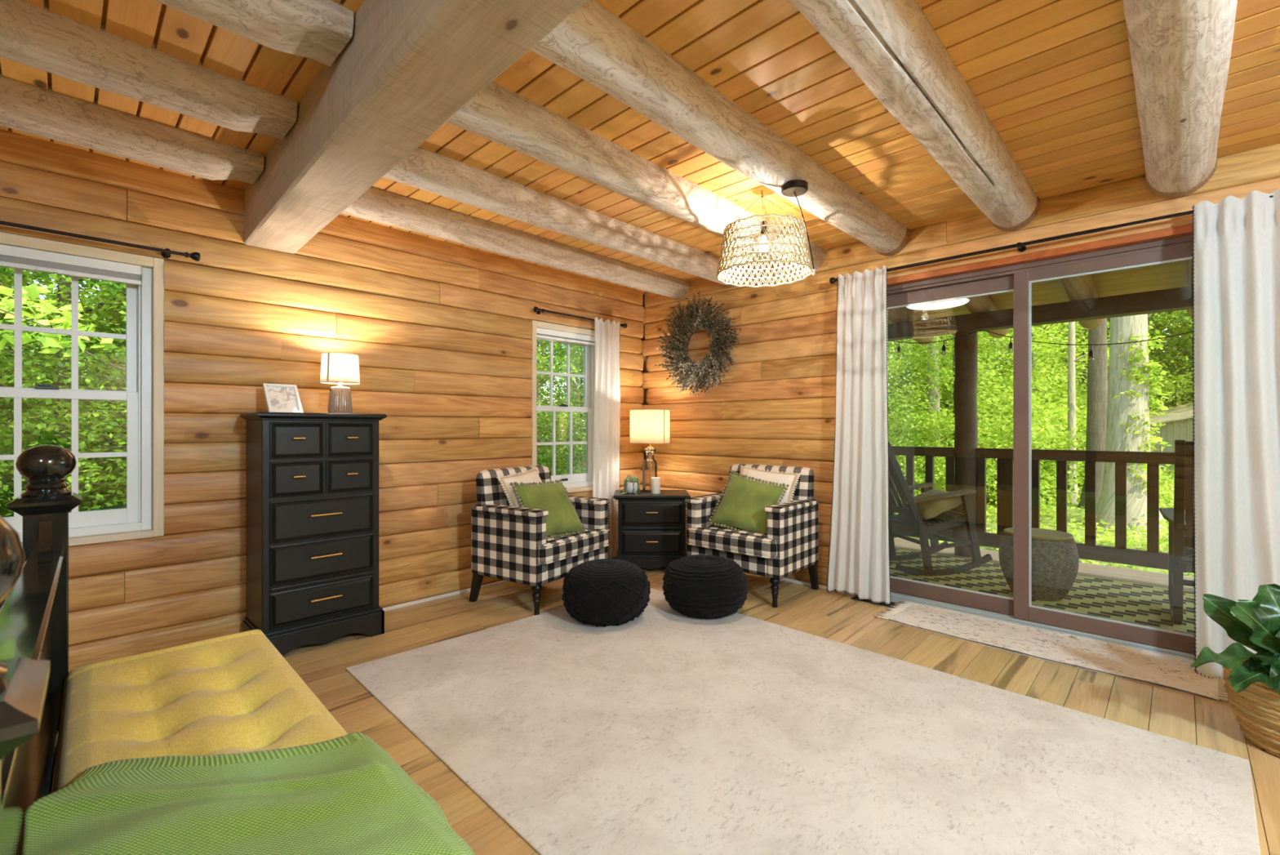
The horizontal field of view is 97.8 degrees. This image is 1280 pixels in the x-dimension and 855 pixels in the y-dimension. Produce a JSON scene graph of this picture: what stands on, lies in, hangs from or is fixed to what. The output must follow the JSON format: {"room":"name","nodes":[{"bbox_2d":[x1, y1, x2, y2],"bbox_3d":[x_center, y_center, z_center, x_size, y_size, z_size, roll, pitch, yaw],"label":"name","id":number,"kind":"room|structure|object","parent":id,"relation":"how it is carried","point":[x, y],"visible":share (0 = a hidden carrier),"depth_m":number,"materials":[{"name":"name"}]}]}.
{"room":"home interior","nodes":[
{"label":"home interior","id":0,"kind":"room"},
{"bbox_2d":[0,128,644,671],"bbox_3d":[-2.485,-0.015,3.058,0.196,2.870,7.540,0,0,44],"label":"wall","id":1,"kind":"structure","parent":0,"point":[440,332],"depth_m":3.36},
{"bbox_2d":[0,231,164,546],"bbox_3d":[-2.850,-0.158,2.682,0.194,1.452,0.843,0,0,44],"label":"window","id":2,"kind":"structure","parent":1,"relation":"in","point":[143,517],"depth_m":2.89,"materials":[{"name":"beige wood"}]},
{"bbox_2d":[0,244,141,285],"bbox_3d":[-2.808,-0.783,2.642,0.038,0.097,0.670,0,0,44],"label":"cellular shade","id":3,"kind":"object","parent":2,"relation":"attached to","point":[11,256],"visible":1,"depth_m":2.69,"materials":[{"name":"white fabric"}]},
{"bbox_2d":[0,220,200,261],"bbox_3d":[-2.887,-0.908,2.451,0.097,0.048,1.509,0,0,44],"label":"curtain rod","id":4,"kind":"object","parent":1,"relation":"attached to","point":[166,253],"visible":1,"depth_m":2.72,"materials":[{"name":"brown metal"}]},
{"bbox_2d":[382,580,511,611],"bbox_3d":[-2.370,1.209,3.017,0.018,0.022,6.940,0,0,44],"label":"baseboard","id":5,"kind":"structure","parent":1,"relation":"attached to","point":[426,599],"depth_m":3.97,"materials":[{"name":"white"}]},
{"bbox_2d":[531,320,595,493],"bbox_3d":[-0.678,-0.158,4.927,0.194,1.452,0.770,0,0,44],"label":"window","id":6,"kind":"structure","parent":1,"relation":"in","point":[574,482],"depth_m":5.00,"materials":[{"name":"beige wood"}]},
{"bbox_2d":[536,327,595,345],"bbox_3d":[-0.636,-0.792,4.887,0.038,0.080,0.670,0,0,44],"label":"cellular shade","id":7,"kind":"object","parent":6,"relation":"attached to","point":[543,333],"visible":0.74,"depth_m":4.85,"materials":[{"name":"white fabric"}]},
{"bbox_2d":[533,306,626,328],"bbox_3d":[-0.511,-0.958,4.908,0.097,0.048,1.043,0,0,44],"label":"curtain rod","id":8,"kind":"object","parent":1,"relation":"attached to","point":[535,308],"visible":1,"depth_m":4.71,"materials":[{"name":"brown metal"}]},
{"bbox_2d":[592,316,620,559],"bbox_3d":[-0.302,0.113,5.051,0.065,2.190,0.372,0,0,44],"label":"curtain","id":9,"kind":"object","parent":8,"relation":"hanging from","point":[606,434],"visible":0.79,"depth_m":5.06,"materials":[{"name":"white fabric"}]},
{"bbox_2d":[0,0,1279,295],"bbox_3d":[-0.093,-1.410,0.723,6.940,0.120,7.510,0,0,44],"label":"ceiling","id":10,"kind":"structure","parent":0,"point":[1054,79],"depth_m":2.28,"materials":[{"name":"brown wood"}]},
{"bbox_2d":[0,69,263,183],"bbox_3d":[-3.231,-1.330,1.520,0.246,0.247,3.692,0,0,44],"label":"log","id":11,"kind":"object","parent":10,"relation":"attached to","point":[25,108],"visible":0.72,"depth_m":2.41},
{"bbox_2d":[0,0,297,139],"bbox_3d":[-2.785,-1.330,1.076,0.245,0.246,3.675,0,0,44],"label":"log","id":12,"kind":"object","parent":10,"relation":"attached to","point":[31,35],"visible":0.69,"depth_m":1.98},
{"bbox_2d":[155,0,353,66],"bbox_3d":[-2.289,-1.330,0.583,0.249,0.249,3.656,0,0,44],"label":"log","id":13,"kind":"object","parent":10,"relation":"attached to","point":[317,30],"visible":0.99,"depth_m":1.72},
{"bbox_2d":[244,0,586,253],"bbox_3d":[0.074,-1.200,0.983,0.261,0.320,6.469,0,0,-44],"label":"beam","id":14,"kind":"structure","parent":10,"relation":"attached to","point":[406,68],"depth_m":1.84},
{"bbox_2d":[341,186,689,298],"bbox_3d":[-0.681,-1.329,4.158,0.249,0.246,3.150,0,0,44],"label":"log","id":15,"kind":"object","parent":10,"relation":"attached to","point":[376,205],"visible":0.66,"depth_m":3.77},
{"bbox_2d":[382,146,746,287],"bbox_3d":[-0.233,-1.329,3.713,0.248,0.244,3.167,0,0,44],"label":"log","id":16,"kind":"object","parent":10,"relation":"attached to","point":[423,169],"visible":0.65,"depth_m":3.24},
{"bbox_2d":[446,81,826,270],"bbox_3d":[0.263,-1.330,3.220,0.249,0.249,3.185,0,0,44],"label":"log","id":17,"kind":"object","parent":10,"relation":"attached to","point":[496,113],"visible":0.6,"depth_m":2.62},
{"bbox_2d":[529,0,910,256],"bbox_3d":[0.689,-1.330,2.797,0.256,0.256,3.202,0,0,44],"label":"log","id":18,"kind":"object","parent":10,"relation":"attached to","point":[593,43],"visible":0.77,"depth_m":2.23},
{"bbox_2d":[716,179,815,287],"bbox_3d":[0.744,-1.101,3.135,0.667,0.497,0.557,0,0,44],"label":"woven pendant","id":19,"kind":"object","parent":18,"relation":"hanging from","point":[793,188],"visible":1,"depth_m":3.02,"materials":[{"name":"wicker"}]},
{"bbox_2d":[789,0,1039,231],"bbox_3d":[1.203,-1.330,2.286,0.262,0.262,3.221,0,0,44],"label":"log","id":20,"kind":"object","parent":10,"relation":"attached to","point":[892,46],"visible":0.93,"depth_m":2.06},
{"bbox_2d":[1122,0,1237,198],"bbox_3d":[1.717,-1.330,1.775,0.269,0.269,3.241,0,0,44],"label":"log","id":21,"kind":"object","parent":10,"relation":"attached to","point":[1180,51],"visible":1,"depth_m":1.98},
{"bbox_2d":[283,567,1279,854],"bbox_3d":[-0.101,1.300,0.766,6.810,0.160,7.360,0,0,44],"label":"floor","id":22,"kind":"structure","parent":0,"point":[833,615],"depth_m":2.72,"materials":[{"name":"brown wood"}]},
{"bbox_2d":[0,444,82,854],"bbox_3d":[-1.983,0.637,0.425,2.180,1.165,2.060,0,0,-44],"label":"bedpost","id":23,"kind":"object","parent":22,"relation":"on","point":[34,575],"visible":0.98,"depth_m":1.30,"materials":[{"name":"black paint"}]},
{"bbox_2d":[53,629,347,791],"bbox_3d":[-0.971,0.991,1.287,0.544,0.458,1.964,0,0,-45],"label":"tufted bench","id":24,"kind":"object","parent":22,"relation":"on","point":[235,693],"visible":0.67,"depth_m":1.56,"materials":[{"name":"yellow fabric"}]},
{"bbox_2d":[22,732,475,854],"bbox_3d":[-0.460,0.828,0.841,1.599,0.196,0.672,0,0,44],"label":"knit throw","id":25,"kind":"object","parent":24,"relation":"on","point":[346,794],"visible":1,"depth_m":1.09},
{"bbox_2d":[240,411,386,656],"bbox_3d":[-1.870,0.570,3.217,0.419,1.300,0.644,0,0,44],"label":"dresser","id":26,"kind":"object","parent":22,"relation":"on","point":[312,479],"visible":0.88,"depth_m":3.07,"materials":[{"name":"black paint"}]},
{"bbox_2d":[262,382,302,412],"bbox_3d":[-2.035,-0.145,3.171,0.164,0.208,0.168,0,0,40],"label":"photo frame","id":27,"kind":"object","parent":26,"relation":"on","point":[279,397],"visible":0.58,"depth_m":3.16,"materials":[{"name":"white plastic"}]},
{"bbox_2d":[266,386,298,410],"bbox_3d":[-2.021,-0.159,3.159,0.136,0.168,0.004,0,-33,-50],"label":"print","id":28,"kind":"object","parent":27,"relation":"attached to","point":[282,398],"depth_m":3.16},
{"bbox_2d":[320,351,359,413],"bbox_3d":[-1.788,-0.258,3.330,0.212,0.356,0.212,0,0,44],"label":"table lamp","id":29,"kind":"object","parent":26,"relation":"on","point":[336,367],"visible":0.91,"depth_m":3.27,"materials":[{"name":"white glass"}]},
{"bbox_2d":[469,465,609,615],"bbox_3d":[-0.706,0.759,4.024,0.708,0.921,0.800,0,0,33],"label":"armchair","id":30,"kind":"object","parent":22,"relation":"on","point":[509,543],"visible":0.81,"depth_m":3.75,"materials":[{"name":"fabric"}]},
{"bbox_2d":[496,467,542,506],"bbox_3d":[-0.828,0.475,4.063,0.178,0.332,0.522,0,0,21],"label":"throw cushion","id":31,"kind":"object","parent":30,"relation":"on","point":[531,475],"visible":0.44,"depth_m":3.92,"materials":[{"name":"beige fabric"}]},
{"bbox_2d":[510,479,585,539],"bbox_3d":[-0.634,0.571,3.913,0.304,0.396,0.480,0,0,40],"label":"throw cushion","id":32,"kind":"object","parent":30,"relation":"on","point":[562,517],"visible":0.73,"depth_m":3.85,"materials":[{"name":"green fabric"}]},
{"bbox_2d":[538,527,608,563],"bbox_3d":[-0.666,0.815,4.001,0.616,0.165,0.738,0,0,33],"label":"seat cushion","id":33,"kind":"object","parent":30,"relation":"on","point":[593,540],"depth_m":3.80,"materials":[{"name":"fabric"}]},
{"bbox_2d":[613,489,690,569],"bbox_3d":[0.101,0.895,4.889,0.650,0.650,0.454,0,0,0],"label":"nightstand","id":34,"kind":"object","parent":22,"relation":"on","point":[651,527],"visible":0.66,"depth_m":4.69,"materials":[{"name":"black paint"}]},
{"bbox_2d":[630,408,670,492],"bbox_3d":[0.089,0.206,5.000,0.361,0.729,0.360,0,0,44],"label":"table lamp","id":35,"kind":"object","parent":34,"relation":"on","point":[649,426],"visible":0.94,"depth_m":4.85,"materials":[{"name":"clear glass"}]},
{"bbox_2d":[642,448,657,490],"bbox_3d":[0.088,0.378,5.000,0.134,0.384,0.134,0,0,44],"label":"lamp base","id":36,"kind":"object","parent":35,"relation":"on","point":[643,462],"depth_m":5.04,"materials":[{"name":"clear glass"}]},
{"bbox_2d":[684,463,818,607],"bbox_3d":[0.842,0.759,4.194,0.800,0.921,0.708,0,0,42],"label":"armchair","id":37,"kind":"object","parent":22,"relation":"on","point":[790,544],"visible":0.82,"depth_m":3.95,"materials":[{"name":"fabric"}]},
{"bbox_2d":[687,523,777,559],"bbox_3d":[0.813,0.815,4.159,0.738,0.165,0.616,0,0,42],"label":"seat cushion","id":38,"kind":"object","parent":37,"relation":"on","point":[709,538],"depth_m":3.93,"materials":[{"name":"fabric"}]},
{"bbox_2d":[706,469,789,533],"bbox_3d":[0.792,0.563,4.106,0.532,0.475,0.279,0,0,34],"label":"throw cushion","id":39,"kind":"object","parent":37,"relation":"on","point":[744,502],"visible":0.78,"depth_m":4.05,"materials":[{"name":"green fabric"}]},
{"bbox_2d":[739,465,800,504],"bbox_3d":[0.951,0.469,4.263,0.526,0.340,0.180,0,0,38],"label":"lumbar cushion","id":40,"kind":"object","parent":37,"relation":"on","point":[781,477],"visible":0.41,"depth_m":4.19,"materials":[{"name":"beige fabric"}]},
{"bbox_2d":[346,587,1260,854],"bbox_3d":[0.369,1.216,2.423,2.100,0.009,3.150,0,0,-44],"label":"area rug","id":41,"kind":"object","parent":22,"relation":"on","point":[664,731],"visible":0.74,"depth_m":2.09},
{"bbox_2d":[561,558,650,626],"bbox_3d":[-0.217,1.036,3.558,0.568,0.351,0.585,0,0,27],"label":"knitted pouf","id":42,"kind":"object","parent":41,"relation":"on","point":[602,592],"visible":1,"depth_m":3.35,"materials":[{"name":"black fabric"}]},
{"bbox_2d":[662,554,748,618],"bbox_3d":[0.428,1.036,3.685,0.556,0.351,0.581,0,0,-13],"label":"knitted pouf","id":43,"kind":"object","parent":41,"relation":"on","point":[707,586],"visible":1,"depth_m":3.48,"materials":[{"name":"black fabric"}]},
{"bbox_2d":[850,595,895,607],"bbox_3d":[1.654,1.216,3.903,0.320,0.005,0.110,0,0,43],"label":"floor vent","id":44,"kind":"object","parent":22,"relation":"in","point":[855,597],"visible":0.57,"depth_m":3.87,"materials":[{"name":"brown metal"}]},
{"bbox_2d":[853,596,895,605],"bbox_3d":[1.654,1.217,3.903,0.285,0.004,0.084,0,0,43],"label":"grille","id":45,"kind":"object","parent":44,"relation":"attached to","point":[855,597],"depth_m":3.87,"materials":[{"name":"black metal"}]},
{"bbox_2d":[873,600,1228,702],"bbox_3d":[2.231,1.210,3.171,0.511,0.020,1.630,0,0,-45],"label":"runner rug","id":46,"kind":"object","parent":22,"relation":"on","point":[1169,672],"visible":0.91,"depth_m":3.04,"materials":[{"name":"fabric"}]},
{"bbox_2d":[1189,583,1279,757],"bbox_3d":[2.439,0.902,2.129,0.732,0.632,0.551,0,0,22],"label":"potted plant","id":47,"kind":"object","parent":22,"relation":"on","point":[1251,685],"visible":1,"depth_m":2.10,"materials":[{"name":"plant"}]},
{"bbox_2d":[1222,657,1279,757],"bbox_3d":[2.500,1.081,2.103,0.425,0.275,0.424,0,0,44],"label":"basket","id":48,"kind":"object","parent":22,"relation":"on","point":[1256,708],"depth_m":2.09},
{"bbox_2d":[639,142,1279,586],"bbox_3d":[2.450,-0.015,3.353,6.940,2.870,0.194,0,0,44],"label":"wall","id":49,"kind":"structure","parent":0,"point":[775,405],"depth_m":4.38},
{"bbox_2d":[655,290,742,395],"bbox_3d":[0.499,-0.733,4.963,0.926,0.945,0.207,0,0,44],"label":"wreath","id":50,"kind":"object","parent":49,"relation":"attached to","point":[688,377],"visible":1,"depth_m":4.94,"materials":[{"name":"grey plant"}]},
{"bbox_2d":[886,223,1192,286],"bbox_3d":[2.364,-1.026,3.444,1.950,0.042,0.182,0,0,44],"label":"trim","id":51,"kind":"structure","parent":49,"relation":"attached to","point":[1186,229],"depth_m":3.28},
{"bbox_2d":[886,235,1195,661],"bbox_3d":[2.376,0.108,3.455,1.910,2.226,0.150,0,0,44],"label":"door","id":52,"kind":"structure","parent":49,"relation":"in","point":[1019,609],"depth_m":3.43,"materials":[{"name":"brown"}]},
{"bbox_2d":[829,195,1273,284],"bbox_3d":[2.489,-1.080,3.115,2.954,0.048,0.117,0,0,44],"label":"curtain rod","id":53,"kind":"object","parent":49,"relation":"attached to","point":[1021,246],"visible":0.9,"depth_m":3.25,"materials":[{"name":"brown metal"}]},
{"bbox_2d":[826,265,891,604],"bbox_3d":[1.529,0.048,3.926,0.469,2.311,0.099,0,0,43],"label":"curtain","id":54,"kind":"object","parent":53,"relation":"hanging from","point":[859,564],"visible":1,"depth_m":3.90,"materials":[{"name":"white fabric"}]},
{"bbox_2d":[1191,187,1279,679],"bbox_3d":[3.061,0.056,2.448,0.133,2.341,0.913,0,0,-45],"label":"curtain","id":55,"kind":"object","parent":53,"relation":"hanging from","point":[1236,242],"visible":0.89,"depth_m":2.68,"materials":[{"name":"white fabric"}]},
{"label":"outside","id":56,"kind":"structure","parent":0,"visible":0},
{"bbox_2d":[0,306,1194,577],"bbox_3d":[6.023,-2.799,20.609,80.000,9.856,82.000,0,0,44],"label":"ground","id":57,"kind":"structure","parent":56,"point":[1075,512],"depth_m":10.55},
{"bbox_2d":[0,268,105,516],"bbox_3d":[-6.874,-1.448,4.756,3.407,6.296,3.268,0,0,3],"label":"tree","id":58,"kind":"object","parent":57,"relation":"on","point":[6,442],"visible":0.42,"depth_m":5.45,"materials":[{"name":"green plant"}]},
{"bbox_2d":[0,268,109,426],"bbox_3d":[-12.195,-5.801,10.692,5.768,11.791,6.314,0,0,16],"label":"tree","id":59,"kind":"object","parent":57,"relation":"on","point":[92,286],"visible":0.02,"depth_m":10.54,"materials":[{"name":"green plant"}]},
{"bbox_2d":[0,267,119,468],"bbox_3d":[-10.120,-4.144,6.899,5.496,10.155,5.271,0,0,-8],"label":"tree","id":60,"kind":"object","parent":57,"relation":"on","point":[39,276],"visible":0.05,"depth_m":7.98,"materials":[{"name":"green plant"}]},
{"bbox_2d":[0,266,126,517],"bbox_3d":[-7.150,-2.150,6.770,3.642,6.803,3.327,0,0,38],"label":"tree","id":61,"kind":"object","parent":57,"relation":"on","point":[60,281],"visible":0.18,"depth_m":6.54,"materials":[{"name":"green plant"}]},
{"bbox_2d":[0,267,126,511],"bbox_3d":[-5.336,-1.450,6.496,3.163,6.093,3.298,0,0,-10],"label":"tree","id":62,"kind":"object","parent":57,"relation":"on","point":[82,444],"visible":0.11,"depth_m":5.81,"materials":[{"name":"green plant"}]},
{"bbox_2d":[0,266,126,467],"bbox_3d":[-8.622,-3.772,8.967,4.857,9.070,4.437,0,0,27],"label":"tree","id":63,"kind":"object","parent":57,"relation":"on","point":[97,376],"visible":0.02,"depth_m":8.48,"materials":[{"name":"green plant"}]},
{"bbox_2d":[0,429,586,516],"bbox_3d":[-5.545,1.090,8.136,7.885,2.470,19.050,0,0,44],"label":"undergrowth","id":64,"kind":"object","parent":57,"relation":"on","point":[3,512],"visible":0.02,"depth_m":7.04,"materials":[{"name":"green plant"}]},
{"bbox_2d":[536,339,586,475],"bbox_3d":[-2.226,-1.122,9.326,2.751,5.624,3.011,0,0,-13],"label":"tree","id":65,"kind":"object","parent":57,"relation":"on","point":[543,363],"visible":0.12,"depth_m":9.08,"materials":[{"name":"green plant"}]},
{"bbox_2d":[536,339,586,474],"bbox_3d":[-2.021,-2.053,11.196,3.957,7.312,3.795,0,0,6],"label":"tree","id":66,"kind":"object","parent":57,"relation":"on","point":[581,367],"visible":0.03,"depth_m":10.86,"materials":[{"name":"green plant"}]},
{"bbox_2d":[538,341,586,465],"bbox_3d":[-3.320,-3.170,13.378,4.614,8.617,4.215,0,0,-36],"label":"tree","id":67,"kind":"object","parent":57,"relation":"on","point":[564,349],"visible":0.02,"depth_m":13.68,"materials":[{"name":"green plant"}]},
{"bbox_2d":[539,341,586,475],"bbox_3d":[-1.955,-3.652,16.660,6.046,11.171,5.798,0,0,-45],"label":"tree","id":68,"kind":"object","parent":57,"relation":"on","point":[580,349],"visible":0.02,"depth_m":15.46,"materials":[{"name":"green plant"}]},
{"bbox_2d":[553,345,586,475],"bbox_3d":[-0.399,-1.141,11.526,2.928,5.986,3.205,0,0,19],"label":"tree","id":69,"kind":"object","parent":57,"relation":"on","point":[579,353],"visible":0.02,"depth_m":11.10,"materials":[{"name":"green plant"}]},
{"bbox_2d":[888,413,949,492],"bbox_3d":[6.403,0.895,14.717,3.205,2.648,3.244,0,0,1],"label":"bush","id":70,"kind":"object","parent":57,"relation":"on","point":[891,426],"visible":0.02,"depth_m":14.48,"materials":[{"name":"green plant"}]},
{"bbox_2d":[890,439,954,513],"bbox_3d":[5.896,1.219,12.426,2.331,1.926,2.359,0,0,44],"label":"bush","id":71,"kind":"object","parent":57,"relation":"on","point":[921,474],"visible":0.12,"depth_m":12.15,"materials":[{"name":"green plant"}]},
{"bbox_2d":[926,337,946,486],"bbox_3d":[7.624,-3.904,15.941,1.943,12.006,4.795,0,0,31],"label":"slim tree","id":72,"kind":"object","parent":57,"relation":"on","point":[935,407],"visible":0.06,"depth_m":15.92,"materials":[{"name":"green plant"}]},
{"bbox_2d":[888,333,1013,461],"bbox_3d":[11.459,-3.335,21.657,5.807,11.249,6.524,0,0,-37],"label":"tree","id":73,"kind":"object","parent":57,"relation":"on","point":[896,344],"visible":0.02,"depth_m":21.30,"materials":[{"name":"green plant"}]},
{"bbox_2d":[888,328,1040,475],"bbox_3d":[10.903,-3.684,19.758,6.460,11.554,6.258,0,0,-24],"label":"tree","id":74,"kind":"object","parent":57,"relation":"on","point":[1001,348],"visible":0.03,"depth_m":18.67,"materials":[{"name":"green plant"}]},
{"bbox_2d":[888,330,1067,500],"bbox_3d":[7.032,-2.465,12.662,4.043,9.002,4.120,0,0,13],"label":"tree","id":75,"kind":"object","parent":57,"relation":"on","point":[933,423],"visible":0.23,"depth_m":12.61,"materials":[{"name":"green plant"}]},
{"bbox_2d":[888,322,1079,492],"bbox_3d":[9.968,-2.805,17.006,5.279,10.226,5.931,0,0,42],"label":"tree","id":76,"kind":"object","parent":57,"relation":"on","point":[1034,331],"visible":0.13,"depth_m":16.36,"materials":[{"name":"green plant"}]},
{"bbox_2d":[912,320,1088,414],"bbox_3d":[15.474,-5.133,23.570,6.469,14.403,6.593,0,0,-39],"label":"tree","id":77,"kind":"object","parent":57,"relation":"on","point":[1077,325],"visible":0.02,"depth_m":21.74,"materials":[{"name":"green plant"}]},
{"bbox_2d":[943,413,1088,506],"bbox_3d":[9.481,0.921,14.428,3.244,2.648,3.205,0,0,-19],"label":"bush","id":78,"kind":"object","parent":57,"relation":"on","point":[1052,485],"visible":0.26,"depth_m":13.78,"materials":[{"name":"green plant"}]},
{"bbox_2d":[982,392,1086,489],"bbox_3d":[12.391,0.649,17.174,4.128,3.370,4.080,0,0,-3],"label":"bush","id":79,"kind":"object","parent":57,"relation":"on","point":[1054,413],"visible":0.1,"depth_m":16.18,"materials":[{"name":"green plant"}]},
{"bbox_2d":[983,430,1086,503],"bbox_3d":[10.604,1.162,15.089,2.654,2.166,2.622,0,0,16],"label":"bush","id":80,"kind":"object","parent":57,"relation":"on","point":[1065,446],"visible":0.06,"depth_m":14.46,"materials":[{"name":"green plant"}]},
{"bbox_2d":[895,465,1193,574],"bbox_3d":[10.312,1.829,17.141,18.019,1.215,21.905,0,0,44],"label":"undergrowth","id":81,"kind":"object","parent":57,"relation":"on","point":[1105,539],"visible":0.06,"depth_m":10.40,"materials":[{"name":"green plant"}]},
{"bbox_2d":[977,320,1161,447],"bbox_3d":[14.540,-4.207,20.355,7.075,12.655,6.854,0,0,-42],"label":"tree","id":82,"kind":"object","parent":57,"relation":"on","point":[1055,388],"visible":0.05,"depth_m":19.95,"materials":[{"name":"green plant"}]},
{"bbox_2d":[1077,318,1107,508],"bbox_3d":[11.527,-4.473,13.372,1.947,13.003,4.744,0,0,-9],"label":"tree","id":83,"kind":"object","parent":57,"relation":"on","point":[1097,370],"visible":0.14,"depth_m":13.20,"materials":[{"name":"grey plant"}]},
{"bbox_2d":[1008,309,1193,419],"bbox_3d":[22.352,-5.940,27.536,8.613,15.406,8.345,0,0,29],"label":"tree","id":84,"kind":"object","parent":57,"relation":"on","point":[1167,385],"visible":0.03,"depth_m":26.29,"materials":[{"name":"green plant"}]},
{"bbox_2d":[1066,313,1152,503],"bbox_3d":[11.498,-3.935,13.124,2.658,12.001,1.885,0,0,44],"label":"slim tree","id":85,"kind":"object","parent":57,"relation":"on","point":[1071,332],"visible":0.24,"depth_m":14.42,"materials":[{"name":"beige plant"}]},
{"bbox_2d":[1048,311,1192,409],"bbox_3d":[27.310,-7.183,31.592,9.843,17.607,9.537,0,0,43],"label":"tree","id":86,"kind":"object","parent":57,"relation":"on","point":[1151,318],"visible":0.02,"depth_m":29.05,"materials":[{"name":"green plant"}]},
{"bbox_2d":[1048,311,1193,429],"bbox_3d":[26.636,-6.176,31.013,8.447,16.362,9.490,0,0,20],"label":"tree","id":87,"kind":"object","parent":57,"relation":"on","point":[1189,349],"visible":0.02,"depth_m":28.52,"materials":[{"name":"green plant"}]},
{"bbox_2d":[1096,314,1173,533],"bbox_3d":[8.559,-4.415,10.388,3.442,13.019,3.190,0,0,44],"label":"tree","id":88,"kind":"object","parent":57,"relation":"on","point":[1128,427],"visible":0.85,"depth_m":10.59,"materials":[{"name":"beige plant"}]},
{"bbox_2d":[1106,310,1193,428],"bbox_3d":[26.806,-6.613,26.618,7.692,16.804,7.548,0,0,-18],"label":"tree","id":89,"kind":"object","parent":57,"relation":"on","point":[1187,373],"visible":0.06,"depth_m":26.15,"materials":[{"name":"green plant"}]},
{"bbox_2d":[1149,402,1193,471],"bbox_3d":[23.552,0.177,24.711,3.950,3.360,3.950,0,0,-38],"label":"wooden shed","id":90,"kind":"object","parent":57,"relation":"on","point":[1175,428],"visible":0.17,"depth_m":23.62,"materials":[{"name":"wood"}]},
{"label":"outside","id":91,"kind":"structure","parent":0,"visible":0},
{"bbox_2d":[0,284,117,360],"bbox_3d":[-4.931,-0.851,4.049,1.123,0.685,1.682,0,0,44],"label":"maple spray","id":92,"kind":"object","parent":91,"point":[33,291],"visible":0.7,"depth_m":4.40,"materials":[{"name":"green plant"}]},
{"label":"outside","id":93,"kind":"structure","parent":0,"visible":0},
{"bbox_2d":[893,537,1194,591],"bbox_3d":[3.045,1.380,4.586,9.200,0.240,2.406,0,0,44],"label":"porch deck","id":94,"kind":"object","parent":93,"point":[1115,573],"visible":0.02,"depth_m":4.87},
{"bbox_2d":[953,329,977,556],"bbox_3d":[3.217,0.156,5.514,0.206,2.218,0.209,0,0,44],"label":"porch post","id":95,"kind":"object","parent":94,"relation":"on","point":[966,348],"visible":0.79,"depth_m":5.43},
{"bbox_2d":[888,445,955,542],"bbox_3d":[1.788,0.672,6.897,3.780,0.945,0.060,0,0,44],"label":"porch railing","id":96,"kind":"object","parent":95,"relation":"attached to","point":[929,452],"visible":0.11,"depth_m":5.72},
{"bbox_2d":[888,285,1192,341],"bbox_3d":[3.592,-1.025,5.151,9.200,0.160,0.160,0,0,44],"label":"beam","id":97,"kind":"structure","parent":95,"relation":"on","point":[1176,299],"depth_m":4.93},
{"bbox_2d":[888,306,933,345],"bbox_3d":[2.359,-1.296,5.516,0.200,0.668,2.823,0,0,44],"label":"rafter","id":98,"kind":"object","parent":97,"relation":"on","point":[900,314],"visible":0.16,"depth_m":5.84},
{"bbox_2d":[964,294,1009,337],"bbox_3d":[2.891,-1.296,5.002,0.200,0.668,2.823,0,0,44],"label":"rafter","id":99,"kind":"object","parent":97,"relation":"on","point":[980,304],"visible":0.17,"depth_m":5.32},
{"bbox_2d":[905,297,970,310],"bbox_3d":[2.380,-1.153,4.474,0.462,0.335,0.462,0,0,44],"label":"lamp","id":100,"kind":"object","parent":99,"relation":"attached to","point":[953,303],"visible":0.38,"depth_m":4.49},
{"bbox_2d":[1060,274,1104,328],"bbox_3d":[3.451,-1.296,4.460,0.200,0.668,2.823,0,0,44],"label":"rafter","id":101,"kind":"object","parent":97,"relation":"on","point":[1082,286],"visible":0.27,"depth_m":4.71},
{"bbox_2d":[976,448,1194,573],"bbox_3d":[4.734,0.672,4.046,4.021,0.945,0.060,0,0,44],"label":"porch railing","id":102,"kind":"object","parent":95,"relation":"attached to","point":[1152,557],"visible":0.62,"depth_m":4.80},
{"bbox_2d":[889,548,1195,634],"bbox_3d":[3.049,1.256,4.230,3.800,0.008,1.660,0,0,44],"label":"rug","id":103,"kind":"object","parent":94,"relation":"on","point":[1146,605],"visible":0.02,"depth_m":4.22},
{"bbox_2d":[888,441,992,575],"bbox_3d":[2.490,0.686,5.000,0.998,1.132,0.680,0,0,-8],"label":"rocking chair","id":104,"kind":"object","parent":103,"relation":"on","point":[908,514],"visible":0.73,"depth_m":4.76,"materials":[{"name":"brown wood"}]},
{"bbox_2d":[902,488,961,519],"bbox_3d":[2.603,0.687,5.016,0.426,0.240,0.440,0,0,-8],"label":"seat cushion","id":105,"kind":"object","parent":104,"relation":"on","point":[928,509],"visible":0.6,"depth_m":4.84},
{"bbox_2d":[998,527,1079,600],"bbox_3d":[2.968,1.017,4.169,0.488,0.470,0.488,0,0,44],"label":"wicker stool","id":106,"kind":"object","parent":103,"relation":"on","point":[1055,554],"visible":0.8,"depth_m":3.98,"materials":[{"name":"grey wicker"}]},
{"bbox_2d":[1159,440,1194,625],"bbox_3d":[3.674,0.663,3.444,0.680,1.178,0.889,0,0,42],"label":"rocking chair","id":107,"kind":"object","parent":103,"relation":"on","point":[1180,549],"visible":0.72,"depth_m":3.45,"materials":[{"name":"brown wood"}]},
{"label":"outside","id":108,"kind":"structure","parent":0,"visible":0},
{"bbox_2d":[888,259,1186,324],"bbox_3d":[3.177,-1.444,4.795,9.900,0.603,3.090,0,0,44],"label":"porch roof","id":109,"kind":"structure","parent":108,"point":[1169,275],"depth_m":4.96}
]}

